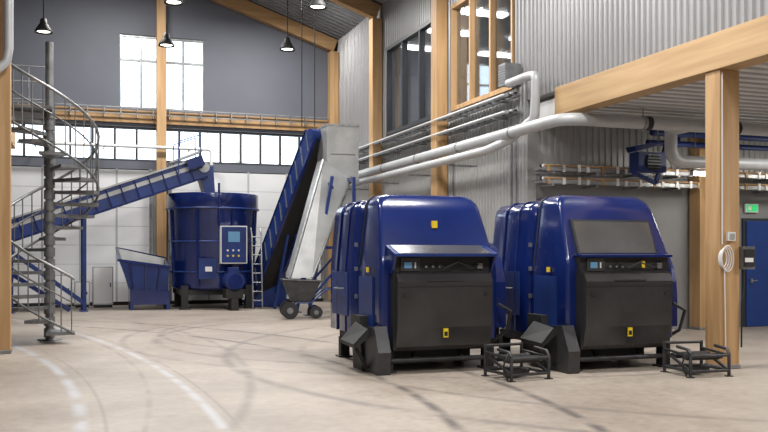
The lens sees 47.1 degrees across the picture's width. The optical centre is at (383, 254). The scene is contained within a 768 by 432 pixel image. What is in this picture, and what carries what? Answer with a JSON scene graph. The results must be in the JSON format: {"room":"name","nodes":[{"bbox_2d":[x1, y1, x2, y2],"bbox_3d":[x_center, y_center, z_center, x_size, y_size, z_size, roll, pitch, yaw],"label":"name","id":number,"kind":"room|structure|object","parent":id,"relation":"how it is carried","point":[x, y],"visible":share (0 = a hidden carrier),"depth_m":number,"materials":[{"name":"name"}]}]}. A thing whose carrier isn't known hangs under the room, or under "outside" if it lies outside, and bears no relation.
{"room":"waste facility","nodes":[
{"label":"waste facility","id":0,"kind":"room"},
{"bbox_2d":[156,0,165,256],"bbox_3d":[-7.127,-3.652,28.142,0.324,10.503,0.324,0,0,-20],"label":"wood post","id":1,"kind":"object","parent":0,"point":[160,6],"depth_m":28.00,"materials":[{"name":"brown wood"}]},
{"bbox_2d":[11,0,501,301],"bbox_3d":[-5.009,-4.284,29.349,23.700,11.768,0.250,0,0,-20],"label":"wall","id":2,"kind":"structure","parent":0,"point":[246,70],"depth_m":28.79,"materials":[{"name":"grey paint"}]},
{"bbox_2d":[11,166,151,306],"bbox_3d":[-9.517,-0.575,27.552,4.400,4.350,0.095,0,0,-20],"label":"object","id":3,"kind":"structure","parent":2,"relation":"in","point":[129,226],"depth_m":27.66,"materials":[{"name":"grey"}]},
{"bbox_2d":[17,140,212,164],"bbox_3d":[-8.363,-3.176,27.666,5.852,0.552,0.645,0,0,-20],"label":"pipe","id":4,"kind":"object","parent":2,"relation":"attached to","point":[209,150],"visible":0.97,"depth_m":27.60,"materials":[{"name":"white plastic"}]},
{"bbox_2d":[11,123,302,166],"bbox_3d":[-7.002,-3.550,28.611,10.051,1.100,0.120,0,0,-20],"label":"window","id":5,"kind":"structure","parent":2,"relation":"in","point":[136,129],"depth_m":28.70,"materials":[{"name":"white glass"}]},
{"bbox_2d":[120,34,203,111],"bbox_3d":[-7.190,-5.865,28.544,2.651,2.370,0.120,0,0,-20],"label":"window","id":6,"kind":"structure","parent":2,"relation":"in","point":[140,60],"depth_m":28.60,"materials":[{"name":"white metal"}]},
{"bbox_2d":[11,100,328,130],"bbox_3d":[-9.001,-4.455,27.653,15.020,0.470,0.259,0,0,-20],"label":"wood beam","id":7,"kind":"structure","parent":2,"relation":"attached to","point":[97,114],"depth_m":28.63,"materials":[{"name":"brown wood"}]},
{"bbox_2d":[168,172,323,303],"bbox_3d":[-4.526,-0.575,29.334,5.200,4.350,0.095,0,0,-20],"label":"door","id":8,"kind":"structure","parent":2,"relation":"in","point":[268,188],"depth_m":29.41,"materials":[{"name":"grey"}]},
{"bbox_2d":[248,0,388,40],"bbox_3d":[-3.449,-8.783,12.785,15.900,2.970,32.800,0,0,-20],"label":"ceiling","id":9,"kind":"structure","parent":0,"point":[336,20],"depth_m":28.64,"materials":[{"name":"grey metal"}]},
{"bbox_2d":[0,0,13,72],"bbox_3d":[-6.257,-5.975,14.012,0.693,6.580,0.170,0,0,-20],"label":"downpipe","id":10,"kind":"object","parent":9,"relation":"attached to","point":[5,62],"visible":1,"depth_m":14.04,"materials":[{"name":"metal"}]},
{"bbox_2d":[34,0,52,34],"bbox_3d":[-8.264,-7.422,21.365,0.420,4.044,0.420,0,0,-20],"label":"pendant lamp","id":11,"kind":"object","parent":9,"relation":"hanging from","point":[43,28],"visible":1,"depth_m":21.29,"materials":[{"name":"black metal"}]},
{"bbox_2d":[158,5,174,47],"bbox_3d":[-5.621,-7.465,22.734,0.420,4.129,0.420,0,0,-20],"label":"pendant lamp","id":12,"kind":"object","parent":9,"relation":"hanging from","point":[165,42],"visible":1,"depth_m":22.68,"materials":[{"name":"black metal"}]},
{"bbox_2d":[164,0,183,5],"bbox_3d":[-4.511,-7.507,18.883,0.420,4.214,0.420,0,0,-20],"label":"pendant lamp","id":13,"kind":"object","parent":9,"relation":"hanging from","point":[167,2],"visible":1,"depth_m":18.92,"materials":[{"name":"black metal"}]},
{"bbox_2d":[211,0,336,51],"bbox_3d":[-8.832,-8.426,27.640,15.285,2.982,0.260,0,0,-20],"label":"wood rafter","id":14,"kind":"object","parent":9,"relation":"attached to","point":[247,8],"visible":0.83,"depth_m":29.43,"materials":[{"name":"brown wood"}]},
{"bbox_2d":[280,0,294,51],"bbox_3d":[-2.546,-6.946,23.194,0.420,3.092,0.420,0,0,-20],"label":"pendant lamp","id":15,"kind":"object","parent":9,"relation":"hanging from","point":[287,46],"visible":1,"depth_m":23.13,"materials":[{"name":"black metal"}]},
{"bbox_2d":[301,0,301,125],"bbox_3d":[-2.331,-5.910,24.970,0.024,4.520,0.028,0,0,-20],"label":"cable","id":16,"kind":"object","parent":9,"relation":"hanging from","point":[301,0],"visible":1,"depth_m":24.96,"materials":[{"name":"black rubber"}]},
{"bbox_2d":[314,10,314,126],"bbox_3d":[-1.968,-5.851,24.993,0.024,4.401,0.028,0,0,-20],"label":"cable","id":17,"kind":"object","parent":9,"relation":"hanging from","point":[314,10],"visible":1,"depth_m":24.98,"materials":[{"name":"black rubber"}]},
{"bbox_2d":[308,0,326,10],"bbox_3d":[-1.450,-6.997,19.232,0.420,3.194,0.420,0,0,-20],"label":"pendant lamp","id":18,"kind":"object","parent":9,"relation":"hanging from","point":[317,5],"visible":1,"depth_m":19.15,"materials":[{"name":"black metal"}]},
{"bbox_2d":[329,0,380,18],"bbox_3d":[-7.336,-8.426,23.449,15.285,2.982,0.260,0,0,-20],"label":"wood rafter","id":19,"kind":"object","parent":9,"relation":"attached to","point":[369,9],"visible":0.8,"depth_m":25.74,"materials":[{"name":"brown wood"}]},
{"bbox_2d":[369,18,381,197],"bbox_3d":[-0.249,-2.674,25.979,0.324,8.548,0.364,0,0,-20],"label":"wood post","id":20,"kind":"object","parent":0,"point":[375,24],"depth_m":25.83,"materials":[{"name":"brown wood"}]},
{"bbox_2d":[0,301,767,431],"bbox_3d":[0.278,1.700,14.540,24.100,0.200,33.600,0,0,-20],"label":"floor","id":21,"kind":"structure","parent":0,"point":[204,367],"depth_m":10.71,"materials":[{"name":"concrete"}]},
{"bbox_2d":[0,0,11,353],"bbox_3d":[-6.250,-3.759,14.354,0.324,10.718,0.324,0,0,-20],"label":"wood post","id":22,"kind":"object","parent":21,"relation":"on","point":[5,75],"visible":0.95,"depth_m":14.24,"materials":[{"name":"wood"}]},
{"bbox_2d":[11,41,99,340],"bbox_3d":[-6.292,-1.200,16.548,1.808,5.600,1.813,0,0,-20],"label":"spiral staircase","id":23,"kind":"structure","parent":21,"relation":"on","point":[20,113],"depth_m":16.45,"materials":[{"name":"metal"}]},
{"bbox_2d":[54,274,70,307],"bbox_3d":[-9.798,1.100,26.851,0.500,1.000,0.435,0,0,-20],"label":"cabinet","id":24,"kind":"object","parent":21,"relation":"on","point":[66,281],"visible":0.58,"depth_m":26.67,"materials":[{"name":"metal"}]},
{"bbox_2d":[74,281,89,307],"bbox_3d":[-9.247,1.200,26.942,0.450,0.800,0.435,0,0,-20],"label":"base cabinet","id":25,"kind":"object","parent":21,"relation":"on","point":[77,284],"visible":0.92,"depth_m":26.74,"materials":[{"name":"metal"}]},
{"bbox_2d":[92,266,112,307],"bbox_3d":[-8.614,0.975,26.955,0.600,1.250,0.435,0,0,-20],"label":"cabinet","id":26,"kind":"object","parent":21,"relation":"on","point":[102,276],"visible":1,"depth_m":26.78,"materials":[{"name":"metal"}]},
{"bbox_2d":[11,134,214,313],"bbox_3d":[-7.926,-0.997,25.536,5.987,5.194,1.117,0,0,-21],"label":"conveyor belt","id":27,"kind":"object","parent":21,"relation":"on","point":[194,169],"visible":0.74,"depth_m":25.30,"materials":[{"name":"blue paint"}]},
{"bbox_2d":[115,247,170,309],"bbox_3d":[-7.131,0.681,26.012,1.500,1.838,1.290,0,0,-20],"label":"hopper","id":28,"kind":"object","parent":21,"relation":"on","point":[146,275],"visible":1,"depth_m":25.63,"materials":[{"name":"blue paint"}]},
{"bbox_2d":[165,183,262,310],"bbox_3d":[-5.150,-0.250,26.681,2.837,3.703,3.418,0,0,-20],"label":"tank","id":29,"kind":"object","parent":21,"relation":"on","point":[212,241],"visible":1,"depth_m":25.75,"materials":[{"name":"blue metal"}]},
{"bbox_2d":[244,123,359,315],"bbox_3d":[-2.367,-0.986,25.380,2.431,5.188,5.803,0,0,-20],"label":"conveyor belt","id":30,"kind":"object","parent":21,"relation":"on","point":[325,163],"visible":0.84,"depth_m":24.24,"materials":[{"name":"blue paint"}]},
{"bbox_2d":[279,278,330,318],"bbox_3d":[-1.935,1.099,22.375,1.385,1.002,0.792,0,0,-11],"label":"wheelbarrow","id":31,"kind":"object","parent":21,"relation":"on","point":[301,291],"visible":0.91,"depth_m":22.05,"materials":[{"name":"metal"}]},
{"bbox_2d":[327,51,338,301],"bbox_3d":[-1.745,-2.674,30.170,0.324,8.548,0.364,0,0,-20],"label":"wood post","id":32,"kind":"object","parent":21,"relation":"on","point":[333,56],"depth_m":30.02,"materials":[{"name":"brown wood"}]},
{"bbox_2d":[331,194,511,375],"bbox_3d":[0.400,0.362,13.102,2.404,2.475,2.530,0,0,-20],"label":"machine","id":33,"kind":"object","parent":21,"relation":"on","point":[415,278],"visible":0.97,"depth_m":12.19,"materials":[{"name":"blue paint"}]},
{"bbox_2d":[481,342,552,381],"bbox_3d":[1.695,1.390,11.477,0.751,0.420,0.691,0,0,-27],"label":"stand","id":34,"kind":"object","parent":21,"relation":"on","point":[511,371],"visible":1,"depth_m":11.41,"materials":[{"name":"metal"}]},
{"bbox_2d":[493,195,686,373],"bbox_3d":[2.948,0.362,13.282,2.404,2.475,2.505,0,0,-20],"label":"machine","id":35,"kind":"object","parent":21,"relation":"on","point":[588,278],"visible":0.94,"depth_m":12.36,"materials":[{"name":"blue paint"}]},
{"bbox_2d":[689,138,704,329],"bbox_3d":[6.827,-0.542,18.948,0.364,4.285,0.364,0,0,-20],"label":"wood post","id":36,"kind":"object","parent":21,"relation":"on","point":[696,196],"visible":0.57,"depth_m":18.80,"materials":[{"name":"wood"}]},
{"bbox_2d":[660,340,733,377],"bbox_3d":[4.148,1.390,11.800,0.751,0.420,0.692,0,0,-15],"label":"stand","id":37,"kind":"object","parent":21,"relation":"on","point":[691,368],"visible":1,"depth_m":11.71,"materials":[{"name":"metal"}]},
{"bbox_2d":[704,69,739,368],"bbox_3d":[4.800,-0.500,12.491,0.364,4.200,0.324,0,0,-20],"label":"wood post","id":38,"kind":"object","parent":21,"relation":"on","point":[714,274],"depth_m":12.37,"materials":[{"name":"brown wood"}]},
{"bbox_2d":[555,15,767,113],"bbox_3d":[6.266,-2.860,8.295,0.340,0.520,17.390,0,0,-20],"label":"wood beam","id":39,"kind":"object","parent":38,"relation":"on","point":[744,45],"visible":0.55,"depth_m":13.28,"materials":[{"name":"brown wood"}]},
{"bbox_2d":[718,72,733,346],"bbox_3d":[4.772,-0.625,12.275,0.242,3.850,0.080,0,0,-10],"label":"coil","id":40,"kind":"object","parent":38,"relation":"hanging from","point":[720,256],"visible":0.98,"depth_m":12.28,"materials":[{"name":"white plastic"}]},
{"bbox_2d":[726,232,735,240],"bbox_3d":[4.860,-0.260,12.321,0.120,0.120,0.059,0,0,-20],"label":"junction box","id":41,"kind":"object","parent":38,"relation":"attached to","point":[730,236],"visible":1,"depth_m":12.30,"materials":[{"name":"white plastic"}]},
{"bbox_2d":[431,0,447,195],"bbox_3d":[1.348,-2.674,21.505,0.324,8.548,0.364,0,0,-20],"label":"wood post","id":42,"kind":"object","parent":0,"point":[439,8],"depth_m":21.36,"materials":[{"name":"brown wood"}]},
{"bbox_2d":[395,0,510,81],"bbox_3d":[7.792,-6.500,16.691,8.100,0.200,32.200,0,0,-20],"label":"ceiling","id":43,"kind":"structure","parent":0,"point":[482,23],"depth_m":26.88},
{"bbox_2d":[408,45,418,50],"bbox_3d":[0.914,-6.364,26.885,0.527,0.069,0.563,0,0,-20],"label":"ceiling light","id":44,"kind":"object","parent":43,"relation":"attached to","point":[410,47],"depth_m":26.91,"materials":[{"name":"beige"}]},
{"bbox_2d":[461,8,468,14],"bbox_3d":[2.127,-6.364,22.882,0.371,0.069,0.513,0,0,-20],"label":"ceiling light","id":45,"kind":"object","parent":43,"relation":"attached to","point":[465,11],"depth_m":22.88,"materials":[{"name":"beige"}]},
{"bbox_2d":[461,31,468,36],"bbox_3d":[2.331,-6.364,25.182,0.430,0.069,0.528,0,0,-20],"label":"ceiling light","id":46,"kind":"object","parent":43,"relation":"attached to","point":[463,33],"depth_m":25.17,"materials":[{"name":"beige"}]},
{"bbox_2d":[476,10,488,16],"bbox_3d":[2.590,-6.364,23.053,0.549,0.069,0.518,0,0,-20],"label":"ceiling light","id":47,"kind":"object","parent":43,"relation":"attached to","point":[484,13],"depth_m":23.07,"materials":[{"name":"beige"}]},
{"bbox_2d":[478,51,488,55],"bbox_3d":[3.174,-6.364,27.693,0.422,0.069,0.549,0,0,-20],"label":"ceiling light","id":48,"kind":"object","parent":43,"relation":"attached to","point":[482,53],"depth_m":27.78,"materials":[{"name":"beige"}]},
{"bbox_2d":[497,12,507,17],"bbox_3d":[3.079,-6.364,23.210,0.381,0.069,0.496,0,0,-20],"label":"ceiling light","id":49,"kind":"object","parent":43,"relation":"attached to","point":[499,14],"depth_m":23.25,"materials":[{"name":"beige"}]},
{"bbox_2d":[497,53,510,57],"bbox_3d":[3.811,-6.364,27.920,0.649,0.069,0.566,0,0,-20],"label":"ceiling light","id":50,"kind":"object","parent":43,"relation":"attached to","point":[503,55],"depth_m":27.95,"materials":[{"name":"beige"}]},
{"bbox_2d":[540,96,554,102],"bbox_3d":[4.598,-3.160,25.638,8.100,0.280,13.200,0,0,-20],"label":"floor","id":51,"kind":"structure","parent":0,"point":[550,97],"depth_m":18.19,"materials":[{"name":"grey concrete"}]},
{"bbox_2d":[337,0,767,329],"bbox_3d":[3.869,-2.900,15.291,0.231,9.000,32.200,0,0,-20],"label":"wall","id":52,"kind":"structure","parent":0,"point":[564,41],"depth_m":17.86,"materials":[{"name":"grey metal"}]},
{"bbox_2d":[386,19,430,135],"bbox_3d":[0.777,-4.725,23.744,0.170,2.550,3.800,0,0,-20],"label":"window","id":53,"kind":"structure","parent":52,"relation":"in","point":[403,42],"depth_m":24.30,"materials":[{"name":"black metal"}]},
{"bbox_2d":[359,92,520,163],"bbox_3d":[0.471,-3.070,23.873,0.380,0.480,12.880,0,0,-20],"label":"cable tray","id":54,"kind":"object","parent":52,"relation":"attached to","point":[503,98],"visible":0.73,"depth_m":20.50,"materials":[{"name":"metal"}]},
{"bbox_2d":[451,0,514,111],"bbox_3d":[2.206,-4.725,19.741,0.170,2.550,3.100,0,0,-20],"label":"window","id":55,"kind":"structure","parent":52,"relation":"in","point":[456,6],"depth_m":20.18,"materials":[{"name":"brown wood"}]},
{"bbox_2d":[452,124,516,204],"bbox_3d":[2.182,-0.700,19.600,0.040,4.000,3.190,0,0,-20],"label":"conduit","id":56,"kind":"object","parent":52,"relation":"attached to","point":[515,124],"visible":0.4,"depth_m":18.29,"materials":[{"name":"metal"}]},
{"bbox_2d":[498,62,520,87],"bbox_3d":[2.568,-3.680,18.012,0.370,0.440,0.300,0,0,-20],"label":"air vent","id":57,"kind":"object","parent":52,"relation":"in","point":[506,70],"visible":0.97,"depth_m":17.89,"materials":[{"name":"metal"}]},
{"bbox_2d":[526,100,767,328],"bbox_3d":[6.763,-0.800,19.276,8.300,4.800,0.240,0,0,-20],"label":"wall","id":58,"kind":"structure","parent":0,"point":[561,145],"depth_m":18.57,"materials":[{"name":"grey metal"}]},
{"bbox_2d":[535,164,767,193],"bbox_3d":[6.870,-1.587,18.900,8.180,0.435,0.540,0,0,-20],"label":"cable tray","id":59,"kind":"object","parent":58,"relation":"attached to","point":[545,169],"visible":0.77,"depth_m":17.98,"materials":[{"name":"metal"}]},
{"bbox_2d":[744,204,757,212],"bbox_3d":[8.200,-1.045,19.638,0.350,0.190,0.052,0,0,-20],"label":"exit sign","id":60,"kind":"object","parent":58,"relation":"attached to","point":[753,208],"visible":1,"depth_m":19.61,"materials":[{"name":"green plastic"}]},
{"bbox_2d":[741,218,767,326],"bbox_3d":[8.583,0.390,19.754,1.250,2.420,0.161,0,0,-20],"label":"door","id":61,"kind":"structure","parent":58,"relation":"in","point":[754,231],"depth_m":19.65,"materials":[{"name":"blue metal"}]},
{"bbox_2d":[539,62,767,124],"bbox_3d":[10.006,-2.855,10.341,8.200,0.330,18.750,0,0,-20],"label":"ceiling","id":62,"kind":"structure","parent":0,"point":[687,101],"depth_m":15.73,"materials":[{"name":"grey metal"}]},
{"bbox_2d":[348,71,767,189],"bbox_3d":[4.564,-2.607,24.068,9.021,1.843,15.335,0,0,-20],"label":"pipe","id":63,"kind":"object","parent":62,"relation":"hanging from","point":[496,140],"visible":0.85,"depth_m":16.97,"materials":[{"name":"metal"}]},
{"bbox_2d":[626,129,665,184],"bbox_3d":[5.345,-2.054,17.647,0.933,1.273,0.355,0,0,-20],"label":"heater","id":64,"kind":"object","parent":62,"relation":"hanging from","point":[640,162],"visible":0.87,"depth_m":17.53,"materials":[{"name":"blue paint"}]},
{"bbox_2d":[690,132,704,175],"bbox_3d":[6.662,-2.140,17.774,1.100,1.100,0.100,0,0,-20],"label":"lamp","id":65,"kind":"object","parent":62,"relation":"hanging from","point":[697,172],"visible":0.35,"depth_m":17.62,"materials":[{"name":"white plastic"}]},
{"bbox_2d":[645,130,767,150],"bbox_3d":[8.127,-2.470,19.025,5.700,0.440,0.330,0,0,-20],"label":"metal beam","id":66,"kind":"structure","parent":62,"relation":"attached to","point":[651,132],"depth_m":18.51,"materials":[{"name":"metal"}]},
{"bbox_2d":[739,246,754,346],"bbox_3d":[5.110,0.590,12.461,0.215,1.420,0.205,0,0,-20],"label":"electrical box","id":67,"kind":"object","parent":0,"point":[746,253],"visible":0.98,"depth_m":12.39,"materials":[{"name":"metal"}]},
{"bbox_3d":[-10.851,-2.950,10.169,0.200,9.100,32.450,0,0,-20],"label":"wall","id":68,"kind":"structure","parent":0,"visible":0},
{"bbox_2d":[11,125,15,148],"bbox_3d":[-9.984,-3.058,16.292,5.530,1.416,5.800,0,0,-20],"label":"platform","id":69,"kind":"object","parent":68,"relation":"attached to","point":[13,135],"visible":0.08,"depth_m":19.29,"materials":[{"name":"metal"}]}
]}

